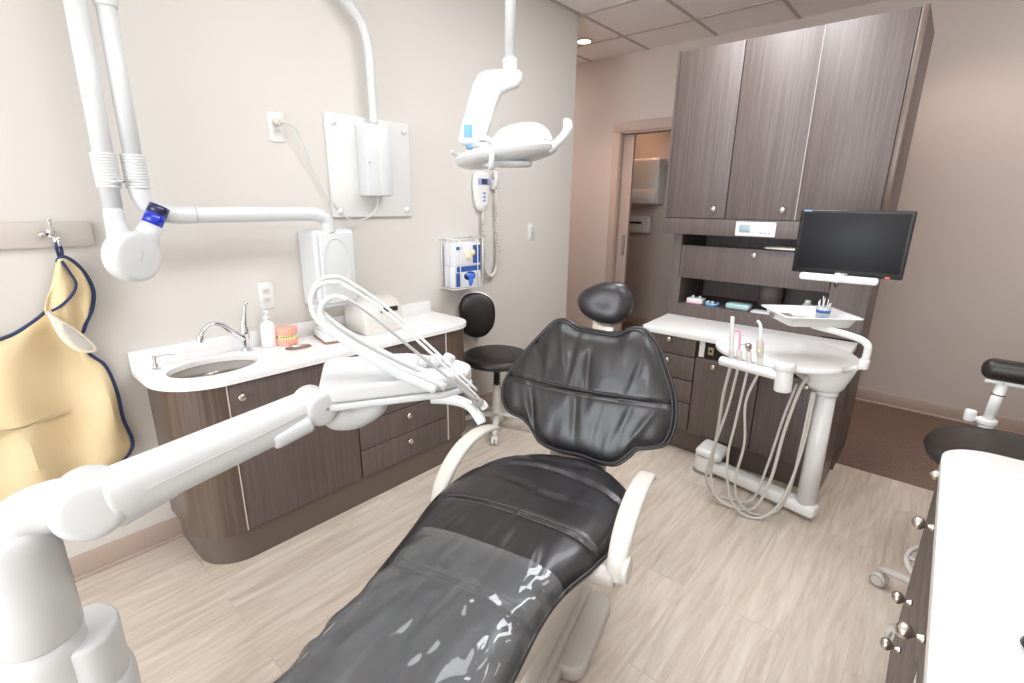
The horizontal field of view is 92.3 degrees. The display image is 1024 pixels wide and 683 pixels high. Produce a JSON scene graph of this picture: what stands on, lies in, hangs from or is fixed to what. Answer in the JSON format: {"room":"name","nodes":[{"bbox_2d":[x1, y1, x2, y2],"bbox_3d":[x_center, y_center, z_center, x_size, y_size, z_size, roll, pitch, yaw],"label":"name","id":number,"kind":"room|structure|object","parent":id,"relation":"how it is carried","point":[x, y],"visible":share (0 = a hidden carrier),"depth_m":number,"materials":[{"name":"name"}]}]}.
{"room":"dental clinic","nodes":[
{"label":"dental clinic","id":0,"kind":"room"},
{"bbox_2d":[0,0,577,558],"bbox_3d":[-2.182,-0.288,1.150,0.130,2.790,7.910,14,20,39],"label":"wall","id":1,"kind":"structure","parent":0,"point":[205,76],"depth_m":2.18,"materials":[{"name":"grey paint"}]},
{"bbox_2d":[0,222,94,249],"bbox_3d":[-1.941,-0.267,1.324,0.020,0.086,1.271,14,20,39],"label":"rail","id":2,"kind":"object","parent":1,"relation":"attached to","point":[23,235],"visible":1,"depth_m":1.68,"materials":[{"name":"paint"}]},
{"bbox_2d":[37,217,60,246],"bbox_3d":[-1.576,-0.371,1.670,0.058,0.103,0.054,14,20,39],"label":"coat hook","id":3,"kind":"object","parent":2,"relation":"attached to","point":[51,233],"visible":0.99,"depth_m":1.67,"materials":[{"name":"silver metal"}]},
{"bbox_2d":[0,241,134,501],"bbox_3d":[-1.771,0.166,1.581,0.088,0.930,0.819,14,20,39],"label":"apron","id":4,"kind":"object","parent":3,"relation":"hanging from","point":[61,409],"visible":0.98,"depth_m":1.75,"materials":[{"name":"yellow fabric"}]},
{"bbox_2d":[62,0,356,307],"bbox_3d":[-1.115,-0.775,1.956,0.203,1.405,1.012,11,19,33],"label":"dental x-ray machine","id":5,"kind":"object","parent":1,"relation":"attached to","point":[135,255],"visible":0.99,"depth_m":1.69,"materials":[{"name":"white plastic"}]},
{"bbox_2d":[257,282,275,309],"bbox_3d":[-1.146,-0.213,2.295,0.010,0.124,0.072,14,20,39],"label":"wall outlet","id":6,"kind":"object","parent":1,"relation":"attached to","point":[265,290],"visible":1,"depth_m":2.29,"materials":[{"name":"white plastic"}]},
{"bbox_2d":[262,288,269,293],"bbox_3d":[-1.143,-0.233,2.287,0.003,0.026,0.032,14,20,39],"label":"receptacle","id":7,"kind":"object","parent":6,"relation":"attached to","point":[264,290],"depth_m":2.29,"materials":[{"name":"white plastic"}]},
{"bbox_2d":[264,297,270,302],"bbox_3d":[-1.144,-0.193,2.299,0.003,0.026,0.032,14,20,39],"label":"receptacle","id":8,"kind":"object","parent":6,"relation":"attached to","point":[266,299],"depth_m":2.30,"materials":[{"name":"white plastic"}]},
{"bbox_2d":[266,111,285,142],"bbox_3d":[-1.050,-0.955,2.191,0.010,0.124,0.072,14,20,39],"label":"wall outlet","id":9,"kind":"object","parent":1,"relation":"attached to","point":[276,133],"visible":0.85,"depth_m":2.19,"materials":[{"name":"white plastic"}]},
{"bbox_2d":[273,129,280,135],"bbox_3d":[-1.049,-0.934,2.195,0.003,0.026,0.032,14,20,39],"label":"receptacle","id":10,"kind":"object","parent":9,"relation":"attached to","point":[276,132],"depth_m":2.19,"materials":[{"name":"white plastic"}]},
{"bbox_2d":[127,300,430,369],"bbox_3d":[-1.010,-0.070,2.490,0.020,0.072,1.519,14,20,39],"label":"backsplash","id":11,"kind":"structure","parent":1,"relation":"attached to","point":[139,359],"depth_m":2.14,"materials":[{"name":"white stone"}]},
{"bbox_2d":[69,392,501,581],"bbox_3d":[-2.139,1.021,1.465,0.022,0.100,7.910,14,20,39],"label":"baseboard","id":12,"kind":"structure","parent":1,"relation":"attached to","point":[96,560],"depth_m":2.05,"materials":[{"name":"beige rubber"}]},
{"bbox_2d":[273,117,392,221],"bbox_3d":[-0.842,-0.822,2.393,0.092,0.474,0.550,14,21,40],"label":"box","id":13,"kind":"object","parent":1,"relation":"attached to","point":[372,140],"visible":1,"depth_m":2.48,"materials":[{"name":"white plastic"}]},
{"bbox_2d":[340,0,377,123],"bbox_3d":[-0.769,-1.529,2.266,0.044,0.954,0.287,13,20,37],"label":"conduit pipe","id":14,"kind":"object","parent":13,"relation":"attached to","point":[349,5],"visible":0.98,"depth_m":2.39,"materials":[{"name":"white plastic"}]},
{"bbox_2d":[323,112,411,216],"bbox_3d":[-0.731,-0.903,2.571,0.029,0.486,0.489,14,20,39],"label":"panel","id":15,"kind":"object","parent":1,"relation":"attached to","point":[340,132],"visible":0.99,"depth_m":2.51,"materials":[{"name":"white plastic"}]},
{"bbox_2d":[438,236,482,290],"bbox_3d":[-0.312,-0.497,3.108,0.126,0.313,0.280,14,20,39],"label":"rack","id":16,"kind":"object","parent":1,"relation":"attached to","point":[467,237],"visible":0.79,"depth_m":3.05,"materials":[{"name":"white plastic"}]},
{"bbox_2d":[444,264,480,288],"bbox_3d":[-0.306,-0.419,3.124,0.124,0.135,0.216,14,20,39],"label":"glove box","id":17,"kind":"object","parent":16,"relation":"in","point":[468,272],"visible":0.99,"depth_m":3.07,"materials":[{"name":"white cardboard"}]},
{"bbox_2d":[444,241,479,266],"bbox_3d":[-0.305,-0.552,3.087,0.124,0.138,0.216,14,20,39],"label":"glove box","id":18,"kind":"object","parent":17,"relation":"on","point":[468,248],"visible":1,"depth_m":3.04,"materials":[{"name":"white cardboard"}]},
{"bbox_2d":[472,171,498,277],"bbox_3d":[-0.171,-0.767,3.263,0.049,0.697,0.226,14,20,39],"label":"handset","id":19,"kind":"object","parent":1,"relation":"attached to","point":[481,183],"visible":1,"depth_m":3.20,"materials":[{"name":"white plastic"}]},
{"bbox_2d":[527,223,534,239],"bbox_3d":[0.146,-0.815,3.654,0.012,0.122,0.084,14,20,39],"label":"light switch","id":20,"kind":"object","parent":1,"relation":"attached to","point":[531,226],"visible":1,"depth_m":3.65,"materials":[{"name":"white plastic"}]},
{"bbox_2d":[75,402,933,682],"bbox_3d":[-1.415,1.310,0.756,6.600,0.060,7.720,14,20,39],"label":"floor","id":21,"kind":"structure","parent":0,"point":[713,593],"depth_m":1.93,"materials":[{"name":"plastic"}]},
{"bbox_2d":[0,275,487,682],"bbox_3d":[-0.677,0.509,1.171,1.282,1.274,0.490,-13,20,-39],"label":"dental instrument arm","id":22,"kind":"object","parent":21,"relation":"on","point":[47,635],"visible":1,"depth_m":0.97,"materials":[{"name":"white plastic"}]},
{"bbox_2d":[416,355,429,367],"bbox_3d":[-0.241,0.054,1.335,0.036,0.036,0.038,14,20,39],"label":"socket","id":23,"kind":"object","parent":22,"relation":"attached to","point":[420,362],"depth_m":1.32,"materials":[{"name":"white plastic"}]},
{"bbox_2d":[430,354,442,366],"bbox_3d":[-0.208,0.051,1.346,0.036,0.036,0.038,14,20,39],"label":"socket","id":24,"kind":"object","parent":22,"relation":"attached to","point":[432,359],"depth_m":1.33,"materials":[{"name":"white plastic"}]},
{"bbox_2d":[443,352,455,364],"bbox_3d":[-0.175,0.048,1.357,0.036,0.036,0.038,14,20,39],"label":"socket","id":25,"kind":"object","parent":22,"relation":"attached to","point":[449,358],"depth_m":1.34,"materials":[{"name":"white plastic"}]},
{"bbox_2d":[147,328,464,563],"bbox_3d":[-0.851,0.397,2.489,0.424,0.776,1.464,14,20,39],"label":"base cabinet","id":26,"kind":"object","parent":21,"relation":"on","point":[274,496],"visible":0.59,"depth_m":2.13,"materials":[{"name":"brown laminate"}]},
{"bbox_2d":[127,300,465,391],"bbox_3d":[-0.856,-0.026,2.376,0.412,0.093,1.537,14,20,39],"label":"countertop","id":27,"kind":"structure","parent":26,"relation":"on","point":[426,322],"depth_m":2.13,"materials":[{"name":"white stone"}]},
{"bbox_2d":[151,354,175,370],"bbox_3d":[-1.397,0.079,1.968,0.088,0.058,0.033,-12,20,-38],"label":"soap pump","id":28,"kind":"object","parent":27,"relation":"on","point":[156,367],"visible":1,"depth_m":1.95,"materials":[{"name":"silver metal"}]},
{"bbox_2d":[169,360,255,377],"bbox_3d":[-1.218,0.195,2.034,0.252,0.154,0.346,14,20,39],"label":"sink basin","id":29,"kind":"object","parent":27,"relation":"in","point":[225,366],"visible":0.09,"depth_m":2.03,"materials":[{"name":"metal"}]},
{"bbox_2d":[196,301,252,351],"bbox_3d":[-1.233,-0.044,2.109,0.052,0.222,0.259,8,17,25],"label":"faucet","id":30,"kind":"object","parent":27,"relation":"on","point":[243,335],"visible":1,"depth_m":2.17,"materials":[{"name":"silver metal"}]},
{"bbox_2d":[259,310,276,347],"bbox_3d":[-1.128,-0.062,2.269,0.071,0.173,0.070,14,20,39],"label":"pump bottle","id":31,"kind":"object","parent":27,"relation":"on","point":[267,329],"visible":0.99,"depth_m":2.25,"materials":[{"name":"white plastic"}]},
{"bbox_2d":[276,325,297,345],"bbox_3d":[-1.061,-0.028,2.312,0.096,0.085,0.078,-3,16,-13],"label":"model","id":32,"kind":"object","parent":27,"relation":"on","point":[286,335],"visible":1,"depth_m":2.28},
{"bbox_2d":[285,344,311,350],"bbox_3d":[-0.990,0.075,2.292,0.097,0.102,0.124,14,20,39],"label":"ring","id":33,"kind":"object","parent":27,"relation":"in","point":[299,346],"visible":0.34,"depth_m":2.28,"materials":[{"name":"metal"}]},
{"bbox_2d":[314,325,339,344],"bbox_3d":[-0.891,-0.039,2.413,0.110,0.056,0.185,-11,19,-35],"label":"case","id":34,"kind":"object","parent":27,"relation":"on","point":[320,334],"visible":0.56,"depth_m":2.35,"materials":[{"name":"white plastic"}]},
{"bbox_2d":[344,293,403,335],"bbox_3d":[-0.725,-0.150,2.595,0.212,0.175,0.235,14,20,39],"label":"dispenser","id":35,"kind":"object","parent":27,"relation":"on","point":[357,320],"visible":0.65,"depth_m":2.53,"materials":[{"name":"beige plastic"}]},
{"bbox_2d":[273,282,677,682],"bbox_3d":[-0.064,0.518,1.347,0.764,1.174,1.693,8,17,26],"label":"dental chair","id":36,"kind":"object","parent":21,"relation":"on","point":[493,585],"depth_m":1.44,"materials":[{"name":"black leather"}]},
{"bbox_2d":[281,454,625,682],"bbox_3d":[-0.112,0.637,1.265,0.596,0.139,1.420,8,17,26],"label":"seat cushion","id":37,"kind":"object","parent":36,"relation":"on","point":[494,555],"depth_m":1.24,"materials":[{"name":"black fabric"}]},
{"bbox_2d":[503,320,674,464],"bbox_3d":[0.277,0.184,1.876,0.685,0.487,0.214,8,17,26],"label":"backrest cushion","id":38,"kind":"object","parent":36,"relation":"on","point":[598,394],"depth_m":1.82,"materials":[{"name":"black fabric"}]},
{"bbox_2d":[577,282,633,324],"bbox_3d":[0.349,-0.146,1.858,0.215,0.161,0.095,8,17,26],"label":"cushion","id":39,"kind":"object","parent":36,"relation":"on","point":[605,303],"depth_m":1.82,"materials":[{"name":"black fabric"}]},
{"bbox_2d":[457,292,531,444],"bbox_3d":[-0.092,0.137,3.222,0.559,0.896,0.546,14,20,39],"label":"stool","id":40,"kind":"object","parent":21,"relation":"on","point":[478,309],"visible":0.66,"depth_m":3.20,"materials":[{"name":"black leather"}]},
{"bbox_2d":[693,327,871,518],"bbox_3d":[1.269,0.342,2.387,0.608,0.980,0.686,5,16,15],"label":"dental delivery unit","id":41,"kind":"object","parent":21,"relation":"on","point":[829,369],"visible":0.96,"depth_m":2.26,"materials":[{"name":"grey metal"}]},
{"bbox_2d":[705,329,797,502],"bbox_3d":[1.122,0.377,2.342,0.319,0.934,0.182,-1,16,-6],"label":"saliva ejector","id":42,"kind":"object","parent":41,"relation":"in","point":[738,351],"visible":0.96,"depth_m":2.31,"materials":[{"name":"beige plastic"}]},
{"bbox_2d":[709,316,808,511],"bbox_3d":[1.122,0.374,2.254,0.354,0.985,0.134,9,18,26],"label":"wand","id":43,"kind":"object","parent":41,"relation":"in","point":[731,353],"visible":0.93,"depth_m":2.28,"materials":[{"name":"beige plastic"}]},
{"bbox_2d":[726,343,815,518],"bbox_3d":[1.166,0.431,2.245,0.359,0.878,0.073,2,16,5],"label":"syringe","id":44,"kind":"object","parent":41,"relation":"in","point":[748,354],"visible":1,"depth_m":2.25,"materials":[{"name":"beige plastic"}]},
{"bbox_2d":[734,320,812,515],"bbox_3d":[1.178,0.378,2.245,0.310,0.995,0.100,-2,16,-9],"label":"dental handpiece","id":45,"kind":"object","parent":41,"relation":"in","point":[759,343],"visible":0.97,"depth_m":2.22,"materials":[{"name":"beige plastic"}]},
{"bbox_2d":[761,304,863,327],"bbox_3d":[1.278,-0.103,2.120,0.310,0.054,0.278,2,16,5],"label":"tray","id":46,"kind":"object","parent":41,"relation":"on","point":[838,318],"visible":0.76,"depth_m":2.06,"materials":[{"name":"white plastic"}]},
{"bbox_2d":[769,312,791,316],"bbox_3d":[1.185,-0.117,2.171,0.085,0.017,0.026,2,16,5],"label":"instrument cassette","id":47,"kind":"object","parent":46,"relation":"in","point":[770,313],"visible":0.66,"depth_m":2.16,"materials":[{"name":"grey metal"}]},
{"bbox_2d":[816,296,831,317],"bbox_3d":[1.356,-0.146,2.137,0.060,0.096,0.060,14,20,39],"label":"cup","id":48,"kind":"object","parent":46,"relation":"in","point":[822,310],"visible":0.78,"depth_m":2.12,"materials":[{"name":"white plastic"}]},
{"bbox_2d":[816,309,830,313],"bbox_3d":[1.356,-0.133,2.141,0.057,0.012,0.057,14,20,39],"label":"print","id":49,"kind":"object","parent":48,"relation":"on","point":[818,311],"depth_m":2.12},
{"bbox_2d":[806,371,856,393],"bbox_3d":[1.410,0.158,2.206,0.218,0.125,0.190,14,20,39],"label":"bowl","id":50,"kind":"object","parent":41,"relation":"on","point":[820,383],"depth_m":2.15,"materials":[{"name":"white plastic"}]},
{"bbox_2d":[651,3,934,490],"bbox_3d":[1.434,-0.488,2.875,1.146,2.318,0.882,14,20,39],"label":"cabinet tower","id":51,"kind":"object","parent":21,"relation":"on","point":[773,128],"visible":0.72,"depth_m":2.68,"materials":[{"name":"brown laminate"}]},
{"bbox_2d":[686,295,705,304],"bbox_3d":[1.213,-0.279,3.236,0.102,0.052,0.072,14,20,39],"label":"box","id":52,"kind":"object","parent":51,"relation":"on","point":[699,300],"visible":0.98,"depth_m":3.21,"materials":[{"name":"beige plastic"}]},
{"bbox_2d":[705,300,718,306],"bbox_3d":[1.286,-0.246,3.159,0.086,0.032,0.086,14,20,39],"label":"dish","id":53,"kind":"object","parent":51,"relation":"on","point":[707,303],"visible":1,"depth_m":3.14,"materials":[{"name":"blue plastic"}]},
{"bbox_2d":[725,301,752,310],"bbox_3d":[1.417,-0.221,3.068,0.140,0.036,0.090,14,20,39],"label":"clear tray","id":54,"kind":"object","parent":51,"relation":"on","point":[730,305],"visible":1,"depth_m":3.04,"materials":[{"name":"teal plastic"}]},
{"bbox_2d":[643,313,857,353],"bbox_3d":[1.308,-0.033,2.815,1.067,0.032,0.435,14,20,39],"label":"countertop","id":55,"kind":"structure","parent":51,"relation":"on","point":[710,331],"depth_m":2.87,"materials":[{"name":"white stone"}]},
{"bbox_2d":[712,246,794,251],"bbox_3d":[1.556,-0.554,3.058,0.850,0.010,0.390,14,20,39],"label":"shelf","id":56,"kind":"object","parent":51,"relation":"attached to","point":[745,247],"depth_m":3.27,"materials":[{"name":"laminate"}]},
{"bbox_2d":[735,222,776,236],"bbox_3d":[1.381,-0.637,2.789,0.215,0.080,0.020,14,20,39],"label":"wall control panel","id":57,"kind":"object","parent":51,"relation":"attached to","point":[756,229],"visible":1,"depth_m":2.78,"materials":[{"name":"white plastic"}]},
{"bbox_2d":[750,309,768,314],"bbox_3d":[1.516,-0.179,2.969,0.120,0.010,0.080,14,20,39],"label":"pad","id":58,"kind":"object","parent":51,"relation":"on","point":[759,311],"visible":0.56,"depth_m":2.96,"materials":[{"name":"white paper"}]},
{"bbox_2d":[764,245,795,250],"bbox_3d":[1.606,-0.534,2.809,0.278,0.016,0.225,14,20,39],"label":"sheaf","id":59,"kind":"object","parent":51,"relation":"in","point":[779,247],"visible":0.61,"depth_m":2.77,"materials":[{"name":"white paper"}]},
{"bbox_2d":[802,300,812,305],"bbox_3d":[1.692,-0.186,2.821,0.060,0.108,0.060,14,20,39],"label":"bottle","id":60,"kind":"object","parent":51,"relation":"on","point":[807,302],"visible":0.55,"depth_m":2.80,"materials":[{"name":"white plastic"}]},
{"bbox_2d":[792,210,917,287],"bbox_3d":[1.597,-0.433,2.269,0.398,0.334,0.690,14,20,39],"label":"monitor","id":61,"kind":"object","parent":51,"relation":"attached to","point":[862,247],"visible":1,"depth_m":2.04,"materials":[{"name":"black plastic"}]},
{"bbox_2d":[879,469,938,682],"bbox_3d":[0.983,0.901,0.778,0.721,0.765,1.372,14,20,39],"label":"base cabinet","id":62,"kind":"object","parent":21,"relation":"on","point":[906,662],"visible":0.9,"depth_m":1.15,"materials":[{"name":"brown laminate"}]},
{"bbox_2d":[923,450,1023,682],"bbox_3d":[1.013,0.516,0.667,0.688,0.033,1.500,14,20,39],"label":"countertop","id":63,"kind":"structure","parent":62,"relation":"on","point":[975,625],"depth_m":0.91,"materials":[{"name":"white stone"}]},
{"bbox_2d":[1020,636,1023,647],"bbox_3d":[0.824,0.470,0.685,0.073,0.041,0.169,-5,17,-19],"label":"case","id":64,"kind":"object","parent":63,"relation":"on","point":[1022,637],"visible":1,"depth_m":0.75,"materials":[{"name":"black plastic"}]},
{"bbox_2d":[869,358,1023,642],"bbox_3d":[1.645,0.578,1.676,0.561,0.916,0.685,14,20,39],"label":"stool","id":65,"kind":"object","parent":21,"relation":"on","point":[982,437],"visible":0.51,"depth_m":1.78,"materials":[{"name":"grey plastic"}]},
{"bbox_2d":[625,132,673,318],"bbox_3d":[1.442,-1.442,5.407,4.000,2.790,1.080,14,20,39],"label":"wall","id":66,"kind":"structure","parent":0,"point":[649,257],"depth_m":5.91,"materials":[{"name":"beige paint"}]},
{"bbox_2d":[623,315,654,325],"bbox_3d":[1.523,-0.277,6.239,3.300,0.100,0.022,14,20,39],"label":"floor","id":67,"kind":"structure","parent":66,"relation":"attached to","point":[631,319],"depth_m":6.19,"materials":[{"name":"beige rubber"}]},
{"bbox_2d":[629,215,652,232],"bbox_3d":[1.531,-1.398,5.865,0.270,0.200,0.110,14,20,39],"label":"paper towel dispenser","id":68,"kind":"object","parent":66,"relation":"attached to","point":[638,224],"visible":0.83,"depth_m":5.82,"materials":[{"name":"white plastic"}]},
{"bbox_2d":[631,158,666,204],"bbox_3d":[1.547,-1.839,5.660,0.390,0.500,0.213,14,20,39],"label":"dispenser","id":69,"kind":"object","parent":66,"relation":"attached to","point":[649,174],"visible":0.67,"depth_m":5.56,"materials":[{"name":"white plastic"}]},
{"bbox_2d":[557,0,885,63],"bbox_3d":[-0.340,-1.720,1.069,6.700,0.050,11.020,14,20,39],"label":"ceiling","id":70,"kind":"structure","parent":0,"point":[640,15],"depth_m":3.64,"materials":[{"name":"tile"}]},
{"bbox_2d":[450,0,572,169],"bbox_3d":[0.002,-1.243,1.737,0.455,1.222,0.261,1,16,0],"label":"light","id":71,"kind":"object","parent":70,"relation":"hanging from","point":[517,145],"visible":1,"depth_m":1.80,"materials":[{"name":"white plastic"}]},
{"bbox_2d":[577,38,592,44],"bbox_3d":[0.611,-2.546,4.168,0.156,0.012,0.156,14,20,39],"label":"recessed light","id":72,"kind":"object","parent":70,"relation":"in","point":[581,41],"visible":0.86,"depth_m":4.16,"materials":[{"name":"white plastic"}]},
{"bbox_2d":[550,0,801,61],"bbox_3d":[-0.927,-1.519,0.430,6.500,0.006,9.000,14,20,39],"label":"grid","id":73,"kind":"object","parent":70,"relation":"attached to","point":[786,2],"depth_m":3.60,"materials":[{"name":"metal"}]},
{"bbox_2d":[566,0,1023,420],"bbox_3d":[2.025,-1.083,4.149,6.600,2.790,0.120,14,20,39],"label":"wall","id":74,"kind":"structure","parent":0,"point":[957,305],"depth_m":3.34,"materials":[{"name":"beige paint"}]},
{"bbox_2d":[614,134,635,331],"bbox_3d":[0.987,-1.008,5.103,0.460,2.090,0.050,14,20,39],"label":"door","id":75,"kind":"structure","parent":74,"relation":"in","point":[629,140],"depth_m":4.89,"materials":[{"name":"beige wood"}]},
{"bbox_2d":[605,116,672,281],"bbox_3d":[1.393,-0.956,4.746,1.004,2.210,0.145,14,20,39],"label":"trim","id":76,"kind":"structure","parent":74,"relation":"attached to","point":[664,124],"depth_m":4.80,"materials":[{"name":"beige wood"}]},
{"bbox_2d":[855,387,1023,433],"bbox_3d":[3.086,0.501,3.518,3.620,0.100,0.022,14,20,39],"label":"baseboard","id":77,"kind":"structure","parent":74,"relation":"attached to","point":[933,409],"depth_m":3.57,"materials":[{"name":"beige rubber"}]},
{"bbox_2d":[622,322,974,490],"bbox_3d":[2.175,0.239,4.715,6.600,0.061,3.180,14,20,39],"label":"floor","id":78,"kind":"structure","parent":0,"point":[888,442],"depth_m":3.15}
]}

